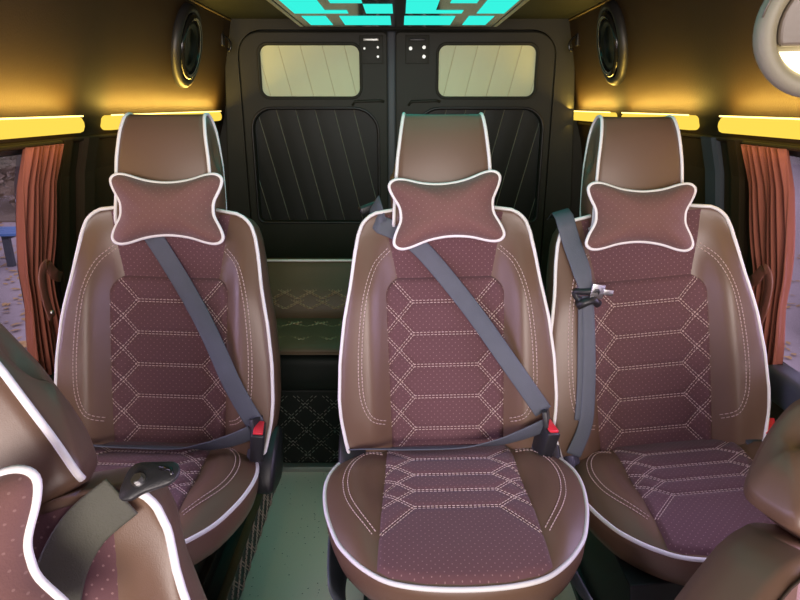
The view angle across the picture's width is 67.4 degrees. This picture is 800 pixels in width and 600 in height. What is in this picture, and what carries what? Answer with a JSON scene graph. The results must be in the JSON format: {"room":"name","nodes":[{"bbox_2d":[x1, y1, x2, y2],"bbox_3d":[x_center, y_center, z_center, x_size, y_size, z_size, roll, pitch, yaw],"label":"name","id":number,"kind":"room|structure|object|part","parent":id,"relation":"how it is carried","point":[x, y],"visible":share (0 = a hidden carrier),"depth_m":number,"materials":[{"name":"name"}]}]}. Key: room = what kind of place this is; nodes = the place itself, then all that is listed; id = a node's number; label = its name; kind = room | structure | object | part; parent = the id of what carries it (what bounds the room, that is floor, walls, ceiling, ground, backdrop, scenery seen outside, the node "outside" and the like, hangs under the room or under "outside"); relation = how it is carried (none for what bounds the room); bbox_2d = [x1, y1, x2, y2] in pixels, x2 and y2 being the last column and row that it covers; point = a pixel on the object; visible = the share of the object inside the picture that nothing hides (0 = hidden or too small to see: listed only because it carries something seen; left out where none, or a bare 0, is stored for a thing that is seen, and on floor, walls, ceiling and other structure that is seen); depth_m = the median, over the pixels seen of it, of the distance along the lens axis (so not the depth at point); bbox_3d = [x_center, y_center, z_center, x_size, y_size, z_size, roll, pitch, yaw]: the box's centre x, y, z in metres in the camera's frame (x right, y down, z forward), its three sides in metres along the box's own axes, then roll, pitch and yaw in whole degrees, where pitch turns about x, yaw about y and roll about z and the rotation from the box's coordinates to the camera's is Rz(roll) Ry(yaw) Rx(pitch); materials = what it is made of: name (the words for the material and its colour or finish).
{"room":"vehicle interior","nodes":[
{"label":"vehicle interior","id":0,"kind":"room"},
{"bbox_2d":[0,0,230,312],"bbox_3d":[-0.985,0.029,1.334,0.240,1.720,4.420,0,18,0],"label":"wall","id":1,"kind":"structure","parent":0,"point":[92,59],"depth_m":1.87,"materials":[{"name":"brown leather"}]},
{"bbox_2d":[0,149,22,327],"bbox_3d":[-1.031,0.214,0.653,0.100,0.618,2.238,0,18,0],"label":"window","id":2,"kind":"structure","parent":1,"relation":"in","point":[8,159],"depth_m":1.54,"materials":[{"name":"clear glass"}]},
{"bbox_2d":[0,140,63,374],"bbox_3d":[-0.990,0.024,1.275,0.119,0.646,1.080,0,18,0],"label":"curtain","id":3,"kind":"object","parent":1,"relation":"hanging from","point":[36,196],"visible":0.88,"depth_m":1.64,"materials":[{"name":"fabric"}]},
{"bbox_3d":[-0.955,-0.277,1.177,0.012,0.012,1.080,0,18,0],"label":"rail","id":4,"kind":"part","parent":3,"relation":"part of","materials":[{"name":"black metal"}]},
{"bbox_2d":[0,115,84,139],"bbox_3d":[-0.951,-0.268,0.999,0.037,0.049,1.665,0,18,0],"label":"strip light","id":5,"kind":"object","parent":1,"relation":"attached to","point":[18,127],"visible":1,"depth_m":1.56,"materials":[{"name":"yellow plastic"}]},
{"bbox_2d":[54,139,73,310],"bbox_3d":[-1.013,-0.034,1.876,0.114,0.905,0.070,0,18,0],"label":"trim","id":6,"kind":"structure","parent":1,"relation":"attached to","point":[62,262],"depth_m":1.80,"materials":[{"name":"black plastic"}]},
{"bbox_2d":[76,136,99,246],"bbox_3d":[-1.013,-0.080,2.019,0.114,0.905,0.090,0,18,0],"label":"trim","id":7,"kind":"structure","parent":1,"relation":"attached to","point":[88,148],"depth_m":1.90,"materials":[{"name":"black plastic"}]},
{"bbox_2d":[0,122,221,145],"bbox_3d":[-0.975,-0.286,1.195,0.014,0.016,4.350,0,18,0],"label":"trim","id":8,"kind":"structure","parent":1,"relation":"attached to","point":[105,135],"depth_m":1.78,"materials":[{"name":"brown plastic"}]},
{"bbox_2d":[100,114,123,129],"bbox_3d":[-0.951,-0.577,1.947,0.037,0.047,0.173,0,18,0],"label":"strip light","id":9,"kind":"object","parent":1,"relation":"attached to","point":[111,122],"depth_m":1.95,"materials":[{"name":"yellow plastic"}]},
{"bbox_2d":[139,111,221,120],"bbox_3d":[-0.951,-0.804,2.643,0.037,0.047,1.029,0,18,0],"label":"strip light","id":10,"kind":"object","parent":1,"relation":"attached to","point":[216,115],"depth_m":2.85,"materials":[{"name":"yellow plastic"}]},
{"bbox_2d":[171,2,202,87],"bbox_3d":[-0.893,-1.064,2.514,0.108,0.333,0.300,0,18,0],"label":"speaker","id":11,"kind":"object","parent":1,"relation":"attached to","point":[187,37],"visible":0.99,"depth_m":2.46},
{"bbox_2d":[189,0,230,20],"bbox_3d":[-0.868,-0.775,1.047,0.009,0.010,4.370,0,18,0],"label":"trim","id":12,"kind":"structure","parent":1,"relation":"attached to","point":[193,1],"depth_m":2.69,"materials":[{"name":"beige plastic"}]},
{"bbox_2d":[221,33,231,51],"bbox_3d":[-0.867,-1.287,2.999,0.054,0.086,0.036,0,18,0],"label":"coat hook","id":13,"kind":"object","parent":1,"relation":"attached to","point":[223,37],"visible":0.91,"depth_m":2.99,"materials":[{"name":"black plastic"}]},
{"bbox_2d":[195,0,604,18],"bbox_3d":[0.000,-0.813,1.061,2.040,0.050,4.420,0,18,0],"label":"ceiling","id":14,"kind":"structure","parent":0,"point":[233,9],"depth_m":2.76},
{"bbox_2d":[752,0,799,96],"bbox_3d":[0.674,-0.520,0.914,0.180,0.406,0.193,-13,22,-34],"label":"lamp","id":15,"kind":"object","parent":14,"relation":"attached to","point":[776,31],"visible":1,"depth_m":0.95,"materials":[{"name":"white plastic"}]},
{"bbox_3d":[0.671,-0.450,0.924,0.151,0.106,0.026,4,27,13],"label":"reflector plate","id":16,"kind":"part","parent":15,"relation":"part of","materials":[{"name":"white plastic"}]},
{"bbox_3d":[-0.007,-0.786,1.143,0.925,0.056,3.660,0,18,0],"label":"trim","id":17,"kind":"structure","parent":14,"relation":"attached to","visible":0},
{"bbox_2d":[267,0,303,26],"bbox_3d":[-0.468,-0.749,1.134,0.020,0.013,3.620,0,18,0],"label":"trim","id":18,"kind":"structure","parent":17,"relation":"attached to","point":[272,2],"depth_m":2.42,"materials":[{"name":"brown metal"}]},
{"bbox_2d":[274,0,521,26],"bbox_3d":[-0.007,-0.928,1.701,0.875,0.022,2.310,0,18,0],"label":"ceiling light","id":19,"kind":"object","parent":17,"relation":"attached to","point":[310,13],"visible":1,"depth_m":2.36,"materials":[{"name":"teal plastic"}]},
{"bbox_3d":[-0.312,-1.090,2.219,0.215,0.008,0.355,0,18,0],"label":"light panel","id":20,"kind":"part","parent":19,"relation":"part of","materials":[{"name":"teal plastic"}]},
{"bbox_3d":[-0.355,-1.213,2.597,0.100,0.008,0.280,0,18,0],"label":"light panel","id":21,"kind":"part","parent":19,"relation":"part of","materials":[{"name":"teal plastic"}]},
{"bbox_3d":[-0.193,-1.052,2.103,0.115,0.008,0.090,0,18,0],"label":"light panel","id":22,"kind":"part","parent":19,"relation":"part of","materials":[{"name":"teal plastic"}]},
{"bbox_3d":[-0.145,-1.213,2.597,0.210,0.008,0.280,0,18,0],"label":"light panel","id":23,"kind":"part","parent":19,"relation":"part of","materials":[{"name":"teal plastic"}]},
{"bbox_3d":[-0.082,-1.110,2.281,0.107,0.008,0.225,0,18,0],"label":"light panel","id":24,"kind":"part","parent":19,"relation":"part of","materials":[{"name":"teal plastic"}]},
{"bbox_3d":[0.123,-1.213,2.597,0.210,0.008,0.280,0,18,0],"label":"light panel","id":25,"kind":"part","parent":19,"relation":"part of","materials":[{"name":"teal plastic"}]},
{"bbox_3d":[0.134,-1.090,2.219,0.223,0.008,0.355,0,18,0],"label":"light panel","id":26,"kind":"part","parent":19,"relation":"part of","materials":[{"name":"teal plastic"}]},
{"bbox_3d":[0.228,-1.052,2.103,0.095,0.008,0.090,0,18,0],"label":"light panel","id":27,"kind":"part","parent":19,"relation":"part of","materials":[{"name":"teal plastic"}]},
{"bbox_3d":[0.336,-1.213,2.597,0.105,0.008,0.280,0,18,0],"label":"light panel","id":28,"kind":"part","parent":19,"relation":"part of","materials":[{"name":"teal plastic"}]},
{"bbox_3d":[0.360,-1.090,2.219,0.110,0.008,0.355,0,18,0],"label":"light panel","id":29,"kind":"part","parent":19,"relation":"part of","materials":[{"name":"teal plastic"}]},
{"bbox_2d":[493,0,528,26],"bbox_3d":[0.453,-0.749,1.134,0.020,0.013,3.620,0,18,0],"label":"trim","id":30,"kind":"structure","parent":17,"relation":"attached to","point":[522,2],"depth_m":2.42,"materials":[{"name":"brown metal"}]},
{"bbox_2d":[220,31,582,217],"bbox_3d":[0.000,-0.656,3.443,2.160,1.720,0.045,0,18,0],"label":"wall","id":31,"kind":"structure","parent":0,"point":[577,167],"depth_m":3.39,"materials":[{"name":"black plastic"}]},
{"bbox_2d":[238,31,387,257],"bbox_3d":[-0.455,-0.613,3.368,0.784,1.643,0.065,0,18,0],"label":"door","id":32,"kind":"structure","parent":31,"relation":"in","point":[315,113],"depth_m":3.29,"materials":[{"name":"black"}]},
{"bbox_3d":[-0.473,-1.210,3.175,0.557,0.290,0.002,0,18,0],"label":"window panel","id":33,"kind":"part","parent":32,"relation":"part of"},
{"bbox_3d":[-0.458,-0.746,3.347,0.705,0.640,0.002,0,18,0],"label":"quilted panel","id":34,"kind":"part","parent":32,"relation":"part of","materials":[{"name":"black leather"}]},
{"bbox_3d":[-0.150,-1.305,3.125,0.124,0.140,0.007,0,18,0],"label":"catch plate","id":35,"kind":"part","parent":32,"relation":"part of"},
{"bbox_2d":[387,31,395,208],"bbox_3d":[-0.045,-0.620,3.373,0.046,1.635,0.060,0,18,0],"label":"trim","id":36,"kind":"structure","parent":31,"relation":"attached to","point":[391,35],"depth_m":3.20,"materials":[{"name":"grey plastic"}]},
{"bbox_2d":[225,19,574,290],"bbox_3d":[0.000,-0.489,3.416,2.013,2.032,0.068,0,18,0],"label":"trim","id":37,"kind":"structure","parent":31,"relation":"attached to","point":[559,172],"depth_m":3.21,"materials":[{"name":"black plastic"}]},
{"bbox_2d":[396,31,555,267],"bbox_3d":[0.395,-0.613,3.368,0.844,1.643,0.065,0,18,0],"label":"door","id":38,"kind":"structure","parent":31,"relation":"in","point":[507,77],"depth_m":3.19,"materials":[{"name":"black"}]},
{"bbox_3d":[0.090,-1.305,3.125,0.124,0.140,0.007,0,18,0],"label":"catch plate","id":39,"kind":"part","parent":38,"relation":"part of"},
{"bbox_3d":[0.430,-0.746,3.347,0.710,0.640,0.002,0,18,0],"label":"quilted panel","id":40,"kind":"part","parent":38,"relation":"part of","materials":[{"name":"black leather"}]},
{"bbox_3d":[0.459,-1.210,3.175,0.547,0.290,0.002,0,18,0],"label":"window panel","id":41,"kind":"part","parent":38,"relation":"part of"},
{"bbox_2d":[239,472,575,599],"bbox_3d":[0.000,0.871,1.608,2.200,0.050,4.420,0,18,0],"label":"floor","id":42,"kind":"structure","parent":0,"point":[289,562],"depth_m":1.85,"materials":[{"name":"plastic"}]},
{"bbox_2d":[0,323,206,599],"bbox_3d":[-0.268,0.622,0.508,0.621,1.098,0.890,-5,19,-15],"label":"passenger seat","id":43,"kind":"object","parent":42,"relation":"on","point":[148,557],"visible":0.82,"depth_m":0.65,"materials":[{"name":"brown leather"}]},
{"bbox_2d":[0,465,68,599],"bbox_3d":[-0.446,0.269,0.525,0.297,0.203,0.106,-6,19,-18],"label":"pillow","id":44,"kind":"object","parent":43,"relation":"on","point":[21,486],"visible":1,"depth_m":0.54,"materials":[{"name":"fabric"}]},
{"bbox_3d":[-0.431,0.337,0.621,0.316,0.183,0.039,-16,15,-15],"label":"neck panel","id":45,"kind":"part","parent":43,"relation":"part of","materials":[{"name":"red fabric"}]},
{"bbox_2d":[37,461,179,599],"bbox_3d":[-0.311,0.299,0.635,0.176,0.228,0.066,-11,21,-30],"label":"belt","id":46,"kind":"object","parent":43,"relation":"attached to","point":[65,560],"visible":0.97,"depth_m":0.63,"materials":[{"name":"grey fabric"}]},
{"bbox_3d":[-0.266,0.191,0.640,0.062,0.007,0.041,-10,50,-3],"label":"anchor plate","id":47,"kind":"part","parent":46,"relation":"part of","materials":[{"name":"grey metal"}]},
{"bbox_3d":[-0.376,0.577,0.665,0.458,0.709,0.315,-16,15,-15],"label":"backrest","id":48,"kind":"part","parent":43,"relation":"part of","materials":[{"name":"brown leather"}]},
{"bbox_2d":[206,462,283,599],"bbox_3d":[-0.743,0.840,1.423,0.614,0.122,2.353,0,18,0],"label":"platform","id":49,"kind":"object","parent":42,"relation":"on","point":[228,582],"visible":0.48,"depth_m":1.69,"materials":[{"name":"black leather"}]},
{"bbox_2d":[54,112,283,594],"bbox_3d":[-0.632,0.164,1.443,0.592,1.169,0.750,5,19,16],"label":"passenger seat","id":50,"kind":"object","parent":49,"relation":"on","point":[132,362],"visible":0.61,"depth_m":1.54,"materials":[{"name":"brown leather"}]},
{"bbox_3d":[-0.649,0.442,1.403,0.335,0.031,0.424,2,18,-1],"label":"quilted seat panel","id":51,"kind":"part","parent":50,"relation":"part of","materials":[{"name":"red fabric"}]},
{"bbox_2d":[109,172,224,244],"bbox_3d":[-0.570,-0.223,1.469,0.279,0.172,0.102,0,18,-2],"label":"pillow","id":52,"kind":"object","parent":50,"relation":"on","point":[185,208],"visible":1,"depth_m":1.44,"materials":[{"name":"fabric"}]},
{"bbox_3d":[-0.602,0.169,1.581,0.309,0.448,0.130,2,18,-1],"label":"quilted panel","id":53,"kind":"part","parent":50,"relation":"part of","materials":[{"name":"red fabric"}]},
{"bbox_3d":[-0.601,0.111,1.615,0.564,0.709,0.315,2,18,-1],"label":"backrest","id":54,"kind":"part","parent":50,"relation":"part of","materials":[{"name":"brown leather"}]},
{"bbox_3d":[-0.592,-0.133,1.557,0.316,0.183,0.039,2,18,-1],"label":"neck panel","id":55,"kind":"part","parent":50,"relation":"part of","materials":[{"name":"red fabric"}]},
{"bbox_2d":[93,237,262,449],"bbox_3d":[-0.616,0.094,1.526,0.536,0.580,0.220,0,18,0],"label":"belt","id":56,"kind":"object","parent":50,"relation":"on","point":[168,260],"visible":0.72,"depth_m":1.53,"materials":[{"name":"grey fabric"}]},
{"bbox_2d":[179,448,258,564],"bbox_3d":[-0.651,0.476,1.426,0.592,0.120,0.460,2,18,-1],"label":"seat cushion","id":57,"kind":"object","parent":50,"relation":"on","point":[218,488],"depth_m":1.40,"materials":[{"name":"brown leather"}]},
{"bbox_2d":[249,421,265,461],"bbox_3d":[-0.365,0.402,1.550,0.050,0.199,0.097,-5,19,-15],"label":"belt buckle","id":58,"kind":"object","parent":50,"relation":"attached to","point":[257,440],"visible":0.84,"depth_m":1.50,"materials":[{"name":"black plastic"}]},
{"bbox_2d":[267,258,351,462],"bbox_3d":[-0.080,0.225,2.348,1.289,0.712,0.474,0,18,0],"label":"bench","id":59,"kind":"object","parent":42,"relation":"on","point":[309,295],"visible":0.13,"depth_m":2.23,"materials":[{"name":"green leather"}]},
{"bbox_2d":[276,318,342,354],"bbox_3d":[-0.080,0.117,2.269,1.280,0.042,0.390,0,18,0],"label":"seat cushion","id":60,"kind":"object","parent":59,"relation":"on","point":[296,336],"depth_m":2.17,"materials":[{"name":"green fabric"}]},
{"bbox_3d":[-0.080,-0.040,2.413,1.280,0.245,0.165,0,18,0],"label":"backrest","id":61,"kind":"part","parent":59,"relation":"part of","materials":[{"name":"green plastic"}]},
{"bbox_2d":[282,463,336,471],"bbox_3d":[0.000,0.626,2.245,1.200,0.022,0.033,0,18,0],"label":"trim","id":62,"kind":"structure","parent":42,"relation":"on","point":[287,467],"depth_m":2.23,"materials":[{"name":"silver metal"}]},
{"bbox_2d":[323,112,588,599],"bbox_3d":[0.127,0.232,1.426,0.621,1.289,0.774,0,18,1],"label":"passenger seat","id":63,"kind":"object","parent":42,"relation":"on","point":[510,521],"visible":0.89,"depth_m":1.51,"materials":[{"name":"brown leather"}]},
{"bbox_3d":[0.113,-0.133,1.557,0.316,0.183,0.039,-1,18,0],"label":"neck panel","id":64,"kind":"part","parent":63,"relation":"part of","materials":[{"name":"red fabric"}]},
{"bbox_3d":[0.121,0.168,1.581,0.309,0.448,0.130,-1,18,0],"label":"quilted panel","id":65,"kind":"part","parent":63,"relation":"part of","materials":[{"name":"red fabric"}]},
{"bbox_2d":[388,170,505,249],"bbox_3d":[0.114,-0.220,1.469,0.288,0.191,0.101,0,18,-2],"label":"pillow","id":66,"kind":"object","parent":63,"relation":"on","point":[464,208],"visible":1,"depth_m":1.44,"materials":[{"name":"fabric"}]},
{"bbox_3d":[0.120,0.110,1.615,0.564,0.709,0.315,-1,18,0],"label":"backrest","id":67,"kind":"part","parent":63,"relation":"part of","materials":[{"name":"brown leather"}]},
{"bbox_2d":[348,196,550,450],"bbox_3d":[0.117,0.068,1.557,0.534,0.648,0.291,0,18,0],"label":"belt","id":68,"kind":"object","parent":63,"relation":"attached to","point":[424,252],"visible":0.88,"depth_m":1.53,"materials":[{"name":"grey fabric"}]},
{"bbox_2d":[326,448,585,599],"bbox_3d":[0.127,0.492,1.382,0.616,0.120,0.522,-1,18,0],"label":"seat cushion","id":69,"kind":"object","parent":63,"relation":"on","point":[465,523],"depth_m":1.27,"materials":[{"name":"brown leather"}]},
{"bbox_3d":[0.126,0.458,1.357,0.349,0.031,0.482,-1,18,0],"label":"quilted seat panel","id":70,"kind":"part","parent":63,"relation":"part of","materials":[{"name":"red fabric"}]},
{"bbox_2d":[532,419,559,456],"bbox_3d":[0.364,0.398,1.547,0.051,0.200,0.096,-8,20,-23],"label":"seat belt buckle","id":71,"kind":"object","parent":63,"relation":"attached to","point":[545,443],"visible":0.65,"depth_m":1.50,"materials":[{"name":"black plastic"}]},
{"bbox_2d":[545,115,775,599],"bbox_3d":[0.694,0.236,1.455,0.649,1.296,0.714,1,18,4],"label":"passenger seat","id":72,"kind":"object","parent":42,"relation":"on","point":[683,391],"visible":0.84,"depth_m":1.53,"materials":[{"name":"brown leather"}]},
{"bbox_2d":[547,208,613,457],"bbox_3d":[0.464,0.075,1.574,0.118,0.606,0.266,-3,18,-9],"label":"belt","id":73,"kind":"object","parent":72,"relation":"attached to","point":[565,221],"visible":1,"depth_m":1.51,"materials":[{"name":"grey fabric"}]},
{"bbox_2d":[585,181,696,251],"bbox_3d":[0.590,-0.204,1.472,0.267,0.166,0.098,1,18,2],"label":"pillow","id":74,"kind":"object","parent":72,"relation":"on","point":[622,215],"visible":1,"depth_m":1.44,"materials":[{"name":"fabric"}]},
{"bbox_3d":[0.628,-0.129,1.558,0.316,0.183,0.039,-6,18,2],"label":"neck panel","id":75,"kind":"part","parent":72,"relation":"part of","materials":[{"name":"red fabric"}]},
{"bbox_3d":[0.658,0.171,1.582,0.309,0.448,0.130,-6,18,2],"label":"quilted panel","id":76,"kind":"part","parent":72,"relation":"part of","materials":[{"name":"red fabric"}]},
{"bbox_3d":[0.653,0.114,1.616,0.564,0.709,0.315,-6,18,2],"label":"backrest","id":77,"kind":"part","parent":72,"relation":"part of","materials":[{"name":"brown leather"}]},
{"bbox_2d":[574,441,761,585],"bbox_3d":[0.722,0.476,1.425,0.592,0.120,0.460,-6,18,2],"label":"seat cushion","id":78,"kind":"object","parent":72,"relation":"on","point":[660,509],"depth_m":1.36,"materials":[{"name":"brown leather"}]},
{"bbox_3d":[0.718,0.441,1.402,0.335,0.031,0.424,-6,18,2],"label":"quilted seat panel","id":79,"kind":"part","parent":72,"relation":"part of","materials":[{"name":"red fabric"}]},
{"bbox_2d":[766,418,775,433],"bbox_3d":[0.992,0.383,1.603,0.153,0.177,0.052,-16,24,-41],"label":"seat belt buckle","id":80,"kind":"object","parent":72,"relation":"attached to","point":[771,420],"visible":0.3,"depth_m":1.55,"materials":[{"name":"red plastic"}]},
{"bbox_2d":[674,399,799,599],"bbox_3d":[0.586,0.740,0.684,0.679,0.988,0.860,-2,18,-8],"label":"passenger seat","id":81,"kind":"object","parent":42,"relation":"on","point":[756,561],"visible":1,"depth_m":0.84,"materials":[{"name":"brown leather"}]},
{"bbox_3d":[0.574,0.701,0.866,0.611,0.709,0.315,11,14,-18],"label":"backrest","id":82,"kind":"part","parent":81,"relation":"part of","materials":[{"name":"brown leather"}]},
{"bbox_3d":[0.634,0.462,0.829,0.309,0.182,0.039,11,14,-18],"label":"neck panel","id":83,"kind":"part","parent":81,"relation":"part of","materials":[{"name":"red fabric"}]},
{"bbox_2d":[569,0,799,364],"bbox_3d":[0.985,0.029,1.334,0.240,1.720,4.420,0,18,0],"label":"wall","id":84,"kind":"structure","parent":0,"point":[691,57],"depth_m":1.96,"materials":[{"name":"brown leather"}]},
{"bbox_2d":[568,33,578,51],"bbox_3d":[0.867,-1.287,2.999,0.054,0.086,0.036,0,18,0],"label":"coat hook","id":85,"kind":"object","parent":84,"relation":"attached to","point":[576,37],"visible":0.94,"depth_m":2.99,"materials":[{"name":"black plastic"}]},
{"bbox_2d":[569,0,609,20],"bbox_3d":[0.868,-0.775,1.047,0.009,0.010,4.370,0,18,0],"label":"trim","id":86,"kind":"structure","parent":84,"relation":"attached to","point":[604,2],"depth_m":2.72,"materials":[{"name":"beige plastic"}]},
{"bbox_2d":[574,111,616,121],"bbox_3d":[0.951,-0.912,2.979,0.037,0.049,0.660,0,18,0],"label":"strip light","id":87,"kind":"object","parent":84,"relation":"attached to","point":[590,116],"visible":0.72,"depth_m":2.96,"materials":[{"name":"yellow plastic"}]},
{"bbox_2d":[596,0,627,85],"bbox_3d":[0.891,-1.077,2.521,0.108,0.333,0.300,0,18,1],"label":"speaker","id":88,"kind":"object","parent":84,"relation":"attached to","point":[611,35],"visible":1,"depth_m":2.47},
{"bbox_2d":[621,112,699,129],"bbox_3d":[0.951,-0.673,2.244,0.037,0.049,0.645,0,18,0],"label":"strip light","id":89,"kind":"object","parent":84,"relation":"attached to","point":[685,121],"visible":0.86,"depth_m":1.99,"materials":[{"name":"yellow plastic"}]},
{"bbox_2d":[578,122,799,145],"bbox_3d":[0.975,-0.286,1.195,0.014,0.016,4.350,0,18,0],"label":"trim","id":90,"kind":"structure","parent":84,"relation":"attached to","point":[683,134],"depth_m":1.80,"materials":[{"name":"brown leather"}]},
{"bbox_2d":[700,136,723,210],"bbox_3d":[1.013,-0.080,2.019,0.114,0.905,0.090,0,18,0],"label":"trim","id":91,"kind":"structure","parent":84,"relation":"attached to","point":[711,148],"depth_m":1.89,"materials":[{"name":"grey plastic"}]},
{"bbox_2d":[726,139,748,268],"bbox_3d":[1.013,-0.034,1.876,0.114,0.905,0.070,0,18,0],"label":"trim","id":92,"kind":"structure","parent":84,"relation":"attached to","point":[739,181],"depth_m":1.77,"materials":[{"name":"black plastic"}]},
{"bbox_2d":[718,115,799,139],"bbox_3d":[0.951,-0.266,0.991,0.037,0.049,1.650,0,18,0],"label":"strip light","id":93,"kind":"object","parent":84,"relation":"attached to","point":[777,127],"visible":1,"depth_m":1.55,"materials":[{"name":"yellow plastic"}]},
{"bbox_2d":[741,141,799,364],"bbox_3d":[0.989,0.036,1.239,0.119,0.646,1.106,0,18,0],"label":"curtain","id":94,"kind":"object","parent":84,"relation":"hanging from","point":[767,165],"visible":0.77,"depth_m":1.59,"materials":[{"name":"fabric"}]},
{"bbox_3d":[0.955,-0.266,1.141,0.012,0.012,1.105,0,18,0],"label":"rail","id":95,"kind":"part","parent":94,"relation":"part of","materials":[{"name":"black plastic"}]},
{"bbox_2d":[770,400,783,419],"bbox_3d":[1.038,0.769,0.933,0.025,0.520,2.500,0,18,0],"label":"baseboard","id":96,"kind":"structure","parent":84,"relation":"attached to","point":[776,411],"depth_m":1.64,"materials":[{"name":"black"}]},
{"bbox_2d":[768,364,799,410],"bbox_3d":[1.022,0.536,0.647,0.075,0.090,2.100,0,18,0],"label":"trim","id":97,"kind":"structure","parent":84,"relation":"attached to","point":[784,379],"depth_m":1.55,"materials":[{"name":"grey plastic"}]},
{"bbox_2d":[789,151,799,336],"bbox_3d":[1.031,0.214,0.653,0.100,0.618,2.238,0,18,0],"label":"window","id":98,"kind":"structure","parent":84,"relation":"in","point":[794,155],"depth_m":1.53,"materials":[{"name":"clear glass"}]},
{"label":"outside","id":99,"kind":"structure","parent":0,"visible":0},
{"bbox_2d":[0,171,799,371],"bbox_3d":[0.000,-1.854,12.015,44.000,0.001,40.000,0,18,0],"label":"ground","id":100,"kind":"structure","parent":99,"point":[7,294],"depth_m":6.33,"materials":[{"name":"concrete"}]},
{"bbox_2d":[0,226,15,266],"bbox_3d":[-5.648,-0.665,7.654,1.800,0.435,0.490,-2,18,-6],"label":"park bench","id":101,"kind":"object","parent":100,"relation":"on","point":[6,233],"visible":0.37,"depth_m":7.55,"materials":[{"name":"blue paint"}]},
{"bbox_2d":[0,222,799,358],"bbox_3d":[-1.492,-0.110,6.602,15.267,0.032,9.673,0,18,0],"label":"fallen leaves","id":102,"kind":"object","parent":100,"relation":"on","point":[23,343],"visible":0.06,"depth_m":6.07,"materials":[{"name":"brown plant"}]},
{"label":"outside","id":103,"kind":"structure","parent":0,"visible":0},
{"bbox_2d":[0,175,15,221],"bbox_3d":[-13.100,-4.711,20.760,17.800,0.030,21.600,0,18,0],"label":"verge","id":104,"kind":"structure","parent":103,"point":[7,211],"depth_m":11.49,"materials":[{"name":"soil"}]},
{"bbox_2d":[0,163,15,206],"bbox_3d":[-7.030,-2.660,11.739,1.925,1.857,2.000,0,18,0],"label":"bush","id":105,"kind":"object","parent":104,"relation":"on","point":[9,182],"visible":0.05,"depth_m":11.37,"materials":[{"name":"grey plant"}]}
]}

